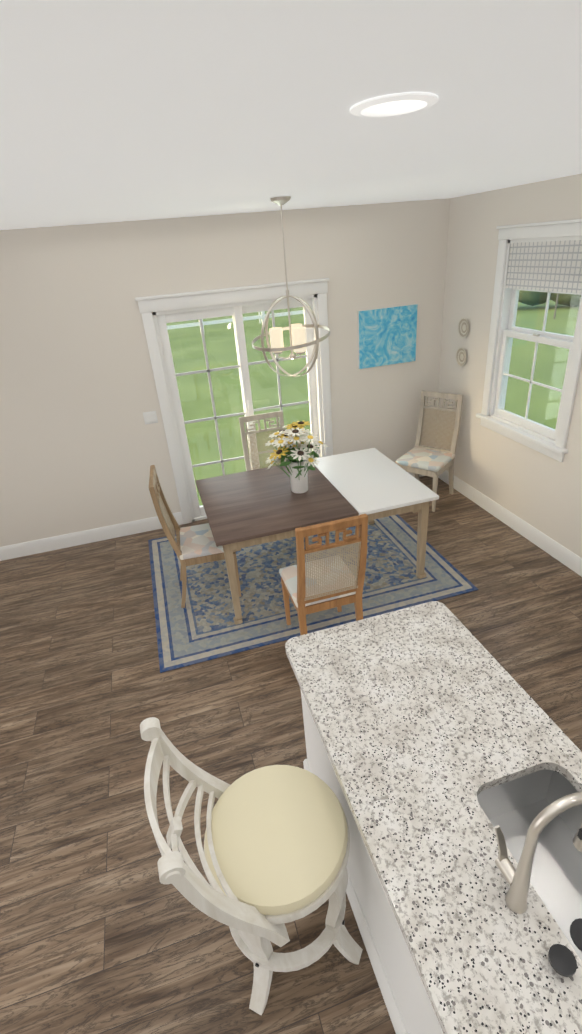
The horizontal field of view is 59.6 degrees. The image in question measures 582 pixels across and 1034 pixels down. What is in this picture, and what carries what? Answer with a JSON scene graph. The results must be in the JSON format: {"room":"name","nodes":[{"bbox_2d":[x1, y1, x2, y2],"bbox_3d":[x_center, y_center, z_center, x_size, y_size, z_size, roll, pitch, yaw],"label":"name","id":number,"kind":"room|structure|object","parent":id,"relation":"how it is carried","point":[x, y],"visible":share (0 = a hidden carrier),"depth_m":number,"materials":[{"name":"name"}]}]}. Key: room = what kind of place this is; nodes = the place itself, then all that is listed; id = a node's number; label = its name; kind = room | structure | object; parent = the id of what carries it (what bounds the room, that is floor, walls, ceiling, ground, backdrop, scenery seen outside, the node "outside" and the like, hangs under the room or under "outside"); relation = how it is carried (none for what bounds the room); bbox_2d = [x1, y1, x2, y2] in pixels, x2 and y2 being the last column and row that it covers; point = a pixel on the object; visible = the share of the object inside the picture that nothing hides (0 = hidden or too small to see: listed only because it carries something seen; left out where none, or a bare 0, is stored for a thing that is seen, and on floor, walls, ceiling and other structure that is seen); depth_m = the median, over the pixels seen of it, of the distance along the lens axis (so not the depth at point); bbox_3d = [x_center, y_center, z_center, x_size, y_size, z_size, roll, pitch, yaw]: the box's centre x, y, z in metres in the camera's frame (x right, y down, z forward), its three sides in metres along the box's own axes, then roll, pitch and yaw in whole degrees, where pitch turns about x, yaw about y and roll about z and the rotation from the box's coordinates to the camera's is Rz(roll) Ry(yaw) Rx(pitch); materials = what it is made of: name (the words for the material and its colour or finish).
{"room":"dining room and kitchen","nodes":[
{"label":"dining room and kitchen","id":0,"kind":"room"},
{"bbox_2d":[0,198,449,546],"bbox_3d":[-2.023,-1.006,4.554,7.740,2.740,0.140,-12,29,-12],"label":"wall","id":1,"kind":"structure","parent":0,"point":[83,447],"depth_m":4.55,"materials":[{"name":"beige paint"}]},
{"bbox_2d":[0,512,182,560],"bbox_3d":[-3.284,0.457,4.787,4.510,0.140,0.016,-12,29,-12],"label":"baseboard","id":2,"kind":"structure","parent":1,"relation":"attached to","point":[153,523],"depth_m":5.05,"materials":[{"name":"white wood"}]},
{"bbox_2d":[143,411,157,424],"bbox_3d":[-1.312,-0.927,4.743,0.120,0.115,0.007,-12,29,-12],"label":"light switch","id":3,"kind":"object","parent":1,"relation":"attached to","point":[150,417],"visible":1,"depth_m":4.73,"materials":[{"name":"white plastic"}]},
{"bbox_2d":[135,278,332,523],"bbox_3d":[-0.419,-1.081,5.023,1.730,2.185,0.180,-12,29,-12],"label":"door frame","id":4,"kind":"structure","parent":1,"relation":"attached to","point":[158,312],"depth_m":4.76,"materials":[{"name":"white wood"}]},
{"bbox_2d":[357,304,417,368],"bbox_3d":[0.957,-1.788,5.042,0.620,0.540,0.032,-12,29,-12],"label":"painting","id":5,"kind":"object","parent":1,"relation":"attached to","point":[386,336],"visible":0.86,"depth_m":5.02,"materials":[{"name":"blue paint"}]},
{"bbox_2d":[0,476,581,1033],"bbox_3d":[-0.892,1.790,2.108,7.740,0.050,7.390,-12,29,-12],"label":"floor","id":6,"kind":"structure","parent":0,"point":[102,930],"depth_m":2.84,"materials":[{"name":"laminate"}]},
{"bbox_2d":[140,717,362,1015],"bbox_3d":[-0.099,1.215,1.834,0.636,1.119,0.528,-14,29,-16],"label":"stool","id":7,"kind":"object","parent":6,"relation":"on","point":[274,855],"visible":1,"depth_m":1.72,"materials":[{"name":"beige wood"}]},
{"bbox_2d":[148,514,478,672],"bbox_3d":[0.022,0.399,4.498,2.450,0.008,1.890,-12,29,-12],"label":"rug","id":8,"kind":"object","parent":6,"relation":"on","point":[201,626],"visible":0.69,"depth_m":4.08,"materials":[{"name":"blue fabric"}]},
{"bbox_2d":[149,465,241,607],"bbox_3d":[-0.729,0.123,3.991,0.539,1.065,0.455,-10,28,-9],"label":"chair","id":9,"kind":"object","parent":8,"relation":"on","point":[194,544],"visible":0.83,"depth_m":3.89,"materials":[{"name":"brown wood"}]},
{"bbox_2d":[239,411,287,470],"bbox_3d":[-0.176,-0.407,4.892,0.455,1.065,0.540,-12,29,-12],"label":"dining chair","id":10,"kind":"object","parent":8,"relation":"on","point":[258,417],"visible":0.35,"depth_m":4.93,"materials":[{"name":"white wood"}]},
{"bbox_2d":[196,448,438,624],"bbox_3d":[0.166,0.094,4.228,1.670,0.750,1.130,-12,29,-12],"label":"dining table","id":11,"kind":"object","parent":8,"relation":"on","point":[244,509],"visible":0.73,"depth_m":3.88,"materials":[{"name":"brown wood"}]},
{"bbox_2d":[265,421,328,492],"bbox_3d":[0.056,-0.442,3.880,0.504,0.536,0.423,-12,29,-12],"label":"vase","id":12,"kind":"object","parent":11,"relation":"on","point":[296,451],"visible":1,"depth_m":3.80,"materials":[{"name":"white ceramic"}]},
{"bbox_2d":[279,514,367,634],"bbox_3d":[0.201,0.388,3.345,0.455,1.065,0.540,-12,29,-12],"label":"dining chair","id":13,"kind":"object","parent":8,"relation":"on","point":[320,584],"visible":0.92,"depth_m":3.10,"materials":[{"name":"brown wood"}]},
{"bbox_2d":[296,677,440,1033],"bbox_3d":[0.693,1.372,1.648,0.748,0.876,2.158,-12,29,-12],"label":"kitchen island","id":14,"kind":"object","parent":6,"relation":"on","point":[407,1005],"depth_m":1.80,"materials":[{"name":"white wood"}]},
{"bbox_2d":[285,601,581,1033],"bbox_3d":[0.653,0.970,1.432,0.790,0.037,2.210,-12,29,-12],"label":"island countertop","id":15,"kind":"structure","parent":14,"relation":"on","point":[413,716],"depth_m":1.64,"materials":[{"name":"white stone"}]},
{"bbox_2d":[473,761,581,960],"bbox_3d":[0.836,1.104,1.397,0.358,0.217,0.758,-12,29,-12],"label":"sink","id":16,"kind":"object","parent":15,"relation":"in","point":[513,804],"depth_m":1.68,"materials":[{"name":"silver metal"}]},
{"bbox_2d":[495,792,581,976],"bbox_3d":[0.667,0.833,1.224,0.225,0.398,0.276,-12,29,-12],"label":"faucet","id":17,"kind":"object","parent":15,"relation":"on","point":[562,960],"visible":1,"depth_m":1.21,"materials":[{"name":"silver metal"}]},
{"bbox_2d":[396,391,462,511],"bbox_3d":[1.391,-0.670,5.159,0.455,1.065,0.540,17,35,35],"label":"dining chair","id":18,"kind":"object","parent":6,"relation":"on","point":[432,461],"visible":0.96,"depth_m":5.14,"materials":[{"name":"white wood"}]},
{"bbox_2d":[0,0,581,229],"bbox_3d":[-1.110,-0.711,0.770,7.740,0.160,7.390,-12,29,-12],"label":"ceiling","id":19,"kind":"structure","parent":0,"point":[120,110],"depth_m":1.08,"materials":[{"name":"white paint"}]},
{"bbox_2d":[252,196,329,376],"bbox_3d":[-0.023,-1.508,3.431,0.554,1.106,0.555,-12,29,-12],"label":"chandelier","id":20,"kind":"object","parent":19,"relation":"hanging from","point":[298,343],"visible":1,"depth_m":3.48,"materials":[{"name":"silver metal"}]},
{"bbox_2d":[350,92,437,116],"bbox_3d":[0.233,-0.983,1.152,0.189,0.091,0.189,11,32,27],"label":"recessed light","id":21,"kind":"object","parent":19,"relation":"in","point":[394,104],"visible":0.54,"depth_m":1.11,"materials":[{"name":"white plastic"}]},
{"bbox_2d":[435,173,581,557],"bbox_3d":[2.654,-0.159,2.211,0.140,2.740,7.250,-12,29,-12],"label":"wall","id":22,"kind":"structure","parent":0,"point":[541,492],"depth_m":4.48,"materials":[{"name":"beige paint"}]},
{"bbox_2d":[456,347,466,366],"bbox_3d":[1.660,-1.557,4.943,0.016,0.184,0.184,-12,29,-12],"label":"decorative plate","id":23,"kind":"object","parent":22,"relation":"attached to","point":[461,356],"depth_m":4.95,"materials":[{"name":"beige ceramic"}]},
{"bbox_2d":[458,317,468,337],"bbox_3d":[1.639,-1.794,4.816,0.016,0.184,0.184,-12,29,-12],"label":"decorative plate","id":24,"kind":"object","parent":22,"relation":"attached to","point":[463,331],"depth_m":4.82,"materials":[{"name":"beige ceramic"}]},
{"bbox_2d":[438,470,581,576],"bbox_3d":[2.088,0.094,4.594,0.016,0.140,3.070,-12,29,-12],"label":"baseboard","id":25,"kind":"structure","parent":22,"relation":"attached to","point":[571,560],"depth_m":4.61,"materials":[{"name":"white wood"}]},
{"bbox_2d":[476,219,581,461],"bbox_3d":[1.954,-1.396,4.041,0.200,1.660,1.110,-12,29,-12],"label":"window","id":26,"kind":"structure","parent":22,"relation":"in","point":[543,257],"depth_m":4.00,"materials":[{"name":"white wood"}]},
{"label":"outside","id":27,"kind":"structure","parent":0,"visible":0},
{"bbox_2d":[166,300,578,505],"bbox_3d":[6.019,-18.399,44.163,220.000,4.551,210.000,-12,29,-12],"label":"ground","id":28,"kind":"structure","parent":27,"point":[294,411],"depth_m":12.15,"materials":[{"name":"green plant"}]},
{"bbox_2d":[167,310,303,333],"bbox_3d":[2.718,-16.603,37.254,110.180,2.120,25.695,-12,29,-12],"label":"fence","id":29,"kind":"object","parent":28,"relation":"on","point":[262,316],"depth_m":24.13,"materials":[{"name":"white wood"}]},
{"bbox_2d":[518,290,580,305],"bbox_3d":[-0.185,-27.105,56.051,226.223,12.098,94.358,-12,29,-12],"label":"hedge","id":30,"kind":"object","parent":28,"relation":"on","point":[542,295],"depth_m":20.93,"materials":[{"name":"green plant"}]},
{"bbox_2d":[553,293,558,318],"bbox_3d":[9.363,-8.446,17.589,2.300,3.014,2.300,-12,29,-12],"label":"umbrella","id":31,"kind":"object","parent":28,"relation":"on","point":[555,306],"depth_m":18.09,"materials":[{"name":"beige"}]}
]}

